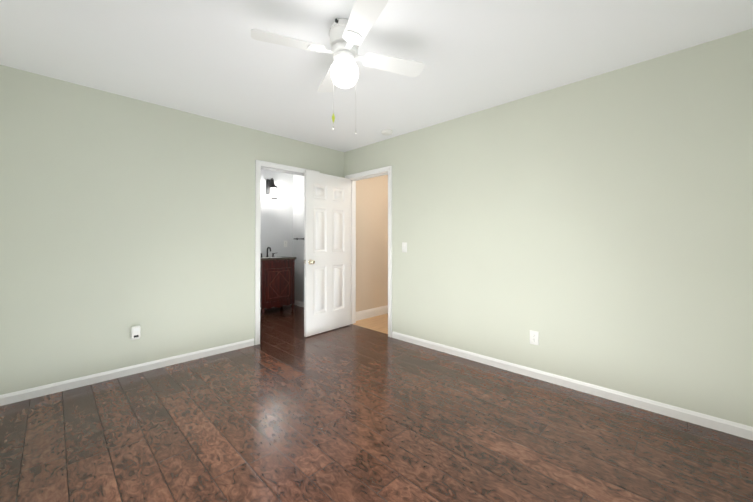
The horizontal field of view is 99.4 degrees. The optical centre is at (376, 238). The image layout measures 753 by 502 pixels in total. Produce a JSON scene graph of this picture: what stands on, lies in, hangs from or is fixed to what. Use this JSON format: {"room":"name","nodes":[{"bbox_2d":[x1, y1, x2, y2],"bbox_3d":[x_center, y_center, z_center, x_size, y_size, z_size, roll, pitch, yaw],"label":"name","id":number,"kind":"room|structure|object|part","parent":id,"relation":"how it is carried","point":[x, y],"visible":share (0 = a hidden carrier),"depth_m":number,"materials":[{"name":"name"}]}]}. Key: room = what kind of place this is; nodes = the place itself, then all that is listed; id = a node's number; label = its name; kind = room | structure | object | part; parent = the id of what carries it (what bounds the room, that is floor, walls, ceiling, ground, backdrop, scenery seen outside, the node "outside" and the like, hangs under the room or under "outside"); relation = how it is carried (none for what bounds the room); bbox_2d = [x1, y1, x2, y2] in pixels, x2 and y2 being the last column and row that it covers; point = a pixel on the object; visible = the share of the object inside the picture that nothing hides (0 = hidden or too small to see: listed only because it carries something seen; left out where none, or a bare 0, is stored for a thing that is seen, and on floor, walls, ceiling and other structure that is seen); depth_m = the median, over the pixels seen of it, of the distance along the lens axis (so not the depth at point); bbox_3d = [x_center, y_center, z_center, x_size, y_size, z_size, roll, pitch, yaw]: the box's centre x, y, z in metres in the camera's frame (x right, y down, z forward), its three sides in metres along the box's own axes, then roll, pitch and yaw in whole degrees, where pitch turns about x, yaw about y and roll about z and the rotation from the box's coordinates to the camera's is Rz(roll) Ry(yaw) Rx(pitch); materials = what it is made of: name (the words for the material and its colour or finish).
{"room":"empty bedroom","nodes":[
{"label":"empty bedroom","id":0,"kind":"room"},
{"bbox_2d":[0,65,387,394],"bbox_3d":[-1.316,-0.014,3.768,0.120,2.440,5.030,0,-1,45],"label":"wall","id":1,"kind":"structure","parent":0,"point":[120,215],"depth_m":2.79,"materials":[{"name":"green paint"}]},
{"bbox_2d":[0,338,253,405],"bbox_3d":[-2.165,1.161,2.802,0.012,0.075,2.235,0,-1,45],"label":"baseboard","id":2,"kind":"structure","parent":1,"relation":"attached to","point":[27,394],"depth_m":2.72,"materials":[{"name":"white paint"}]},
{"bbox_2d":[130,325,140,339],"bbox_3d":[-2.125,0.835,2.818,0.050,0.124,0.072,0,-1,45],"label":"electrical outlet","id":3,"kind":"object","parent":1,"relation":"attached to","point":[135,332],"visible":1,"depth_m":2.81,"materials":[{"name":"white plastic"}]},
{"bbox_2d":[255,160,256,344],"bbox_3d":[-1.366,0.158,3.614,0.022,2.095,0.012,0,-1,45],"label":"trim band","id":4,"kind":"object","parent":1,"relation":"attached to","point":[255,243],"visible":1,"depth_m":3.61,"materials":[{"name":"white paint"}]},
{"bbox_2d":[261,167,303,175],"bbox_3d":[-1.128,-0.827,3.989,0.035,0.010,0.760,0,-1,45],"label":"door frame","id":5,"kind":"object","parent":1,"relation":"attached to","point":[282,171],"visible":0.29,"depth_m":3.93,"materials":[{"name":"white paint"}]},
{"bbox_2d":[255,161,313,344],"bbox_3d":[-1.122,0.160,3.951,0.136,2.095,0.835,0,-1,45],"label":"door frame","id":6,"kind":"structure","parent":1,"relation":"attached to","point":[258,249],"depth_m":3.64,"materials":[{"name":"white paint"}]},
{"bbox_3d":[-1.067,-0.857,3.930,0.016,0.060,0.750,0,-1,45],"label":"bathroom door casing trim","id":7,"kind":"part","parent":6,"relation":"part of","materials":[{"name":"white wood"}]},
{"bbox_2d":[257,160,318,171],"bbox_3d":[-1.065,-0.881,3.928,0.022,0.012,0.846,0,-1,45],"label":"trim band","id":8,"kind":"object","parent":1,"relation":"attached to","point":[287,166],"visible":0.64,"depth_m":3.89,"materials":[{"name":"white paint"}]},
{"bbox_2d":[356,305,387,320],"bbox_3d":[0.020,1.151,5.019,0.014,0.130,1.120,0,-1,45],"label":"baseboard","id":9,"kind":"structure","parent":1,"relation":"attached to","point":[370,313],"depth_m":4.91,"materials":[{"name":"white paint"}]},
{"bbox_2d":[260,169,292,256],"bbox_3d":[-2.446,-0.003,5.114,0.120,2.440,2.660,0,-1,45],"label":"wall","id":10,"kind":"structure","parent":0,"point":[276,232],"depth_m":5.72,"materials":[{"name":"grey paint"}]},
{"bbox_2d":[266,178,277,198],"bbox_3d":[-1.801,-0.860,5.530,0.224,0.366,0.148,0,-1,45],"label":"sconce","id":11,"kind":"object","parent":10,"relation":"attached to","point":[271,188],"visible":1,"depth_m":5.49,"materials":[{"name":"black metal"}]},
{"bbox_2d":[293,174,303,301],"bbox_3d":[-0.932,-0.001,5.404,1.630,2.440,0.120,0,-1,45],"label":"wall","id":12,"kind":"structure","parent":0,"point":[298,213],"depth_m":5.79,"materials":[{"name":"grey paint"}]},
{"bbox_2d":[294,300,303,306],"bbox_3d":[-0.974,1.174,5.343,1.617,0.090,0.012,0,-1,45],"label":"baseboard","id":13,"kind":"structure","parent":12,"relation":"attached to","point":[299,303],"depth_m":5.74,"materials":[{"name":"white paint"}]},
{"bbox_2d":[344,151,347,177],"bbox_3d":[-0.394,-0.007,4.565,0.075,2.440,0.120,0,-1,45],"label":"wall","id":14,"kind":"structure","parent":0,"point":[345,163],"depth_m":4.53,"materials":[{"name":"green paint"}]},
{"bbox_2d":[304,170,349,336],"bbox_3d":[-0.621,0.185,4.178,0.169,2.025,0.770,0,-1,40],"label":"door","id":15,"kind":"structure","parent":14,"relation":"in","point":[326,252],"depth_m":4.12,"materials":[{"name":"white paint"}]},
{"bbox_2d":[352,181,353,323],"bbox_3d":[-0.337,0.192,4.532,0.010,2.040,0.035,0,-1,45],"label":"door frame","id":16,"kind":"object","parent":14,"relation":"attached to","point":[352,252],"visible":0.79,"depth_m":4.53,"materials":[{"name":"white paint"}]},
{"bbox_2d":[0,305,752,501],"bbox_3d":[-0.383,1.229,2.839,6.240,0.060,5.030,0,-1,45],"label":"floor","id":17,"kind":"structure","parent":0,"point":[285,410],"depth_m":1.91,"materials":[{"name":"brown wood"}]},
{"bbox_2d":[260,247,296,314],"bbox_3d":[-1.744,0.682,5.391,0.456,1.074,0.620,0,-1,45],"label":"bathroom vanity","id":18,"kind":"object","parent":17,"relation":"on","point":[277,281],"visible":0.94,"depth_m":5.23,"materials":[{"name":"brown wood"}]},
{"bbox_2d":[260,247,274,256],"bbox_3d":[-1.834,0.234,5.434,0.148,0.176,0.334,0,-1,45],"label":"faucet","id":19,"kind":"object","parent":18,"relation":"on","point":[268,247],"depth_m":5.46,"materials":[{"name":"black metal"}]},
{"bbox_2d":[0,0,752,151],"bbox_3d":[-0.383,-1.281,2.858,6.240,0.080,5.030,0,-1,45],"label":"ceiling","id":20,"kind":"structure","parent":0,"point":[212,59],"depth_m":2.12,"materials":[{"name":"paint"}]},
{"bbox_2d":[251,0,424,133],"bbox_3d":[-0.188,-0.931,1.882,0.791,0.634,0.791,0,0,24],"label":"fan","id":21,"kind":"object","parent":20,"relation":"hanging from","point":[347,36],"visible":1,"depth_m":1.81,"materials":[{"name":"white plastic"}]},
{"bbox_2d":[381,129,392,135],"bbox_3d":[0.121,-1.216,3.678,0.134,0.036,0.134,0,-1,45],"label":"smoke detector","id":22,"kind":"object","parent":20,"relation":"attached to","point":[386,132],"visible":1,"depth_m":3.64,"materials":[{"name":"white plastic"}]},
{"bbox_2d":[348,28,752,426],"bbox_3d":[1.163,-0.019,3.031,4.295,2.440,0.120,0,-1,45],"label":"wall","id":23,"kind":"structure","parent":0,"point":[597,230],"depth_m":2.42,"materials":[{"name":"green paint"}]},
{"bbox_2d":[345,166,389,176],"bbox_3d":[-0.128,-0.879,4.210,0.856,0.012,0.022,0,-1,45],"label":"trim band","id":24,"kind":"object","parent":23,"relation":"attached to","point":[367,171],"visible":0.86,"depth_m":4.18,"materials":[{"name":"white paint"}]},
{"bbox_2d":[348,167,389,336],"bbox_3d":[-0.078,0.163,4.253,0.880,2.095,0.152,0,-1,45],"label":"door frame","id":25,"kind":"structure","parent":23,"relation":"attached to","point":[351,251],"depth_m":4.50,"materials":[{"name":"white paint"}]},
{"bbox_3d":[-0.126,-0.855,4.212,0.760,0.060,0.016,0,-1,45],"label":"hall door top trim casing","id":26,"kind":"part","parent":25,"relation":"part of","materials":[{"name":"white wood"}]},
{"bbox_2d":[352,173,387,180],"bbox_3d":[-0.066,-0.825,4.273,0.770,0.010,0.035,0,-1,45],"label":"door frame","id":27,"kind":"object","parent":23,"relation":"attached to","point":[370,176],"visible":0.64,"depth_m":4.27,"materials":[{"name":"white paint"}]},
{"bbox_2d":[390,166,391,336],"bbox_3d":[0.181,0.160,3.898,0.012,2.095,0.022,0,-1,45],"label":"trim band","id":28,"kind":"object","parent":23,"relation":"attached to","point":[390,251],"visible":1,"depth_m":3.89,"materials":[{"name":"white paint"}]},
{"bbox_2d":[402,242,406,251],"bbox_3d":[0.327,0.106,3.758,0.072,0.117,0.016,0,-1,45],"label":"light switch","id":29,"kind":"object","parent":23,"relation":"attached to","point":[404,246],"visible":1,"depth_m":3.76,"materials":[{"name":"white plastic"}]},
{"bbox_2d":[530,330,538,344],"bbox_3d":[1.355,0.856,2.745,0.072,0.117,0.008,0,-1,45],"label":"electrical outlet","id":30,"kind":"object","parent":23,"relation":"attached to","point":[534,337],"visible":1,"depth_m":2.74,"materials":[{"name":"white plastic"}]},
{"bbox_2d":[392,331,752,439],"bbox_3d":[1.378,1.161,2.717,3.320,0.075,0.012,0,-1,45],"label":"baseboard","id":31,"kind":"structure","parent":23,"relation":"attached to","point":[722,425],"depth_m":2.40,"materials":[{"name":"white paint"}]}
]}

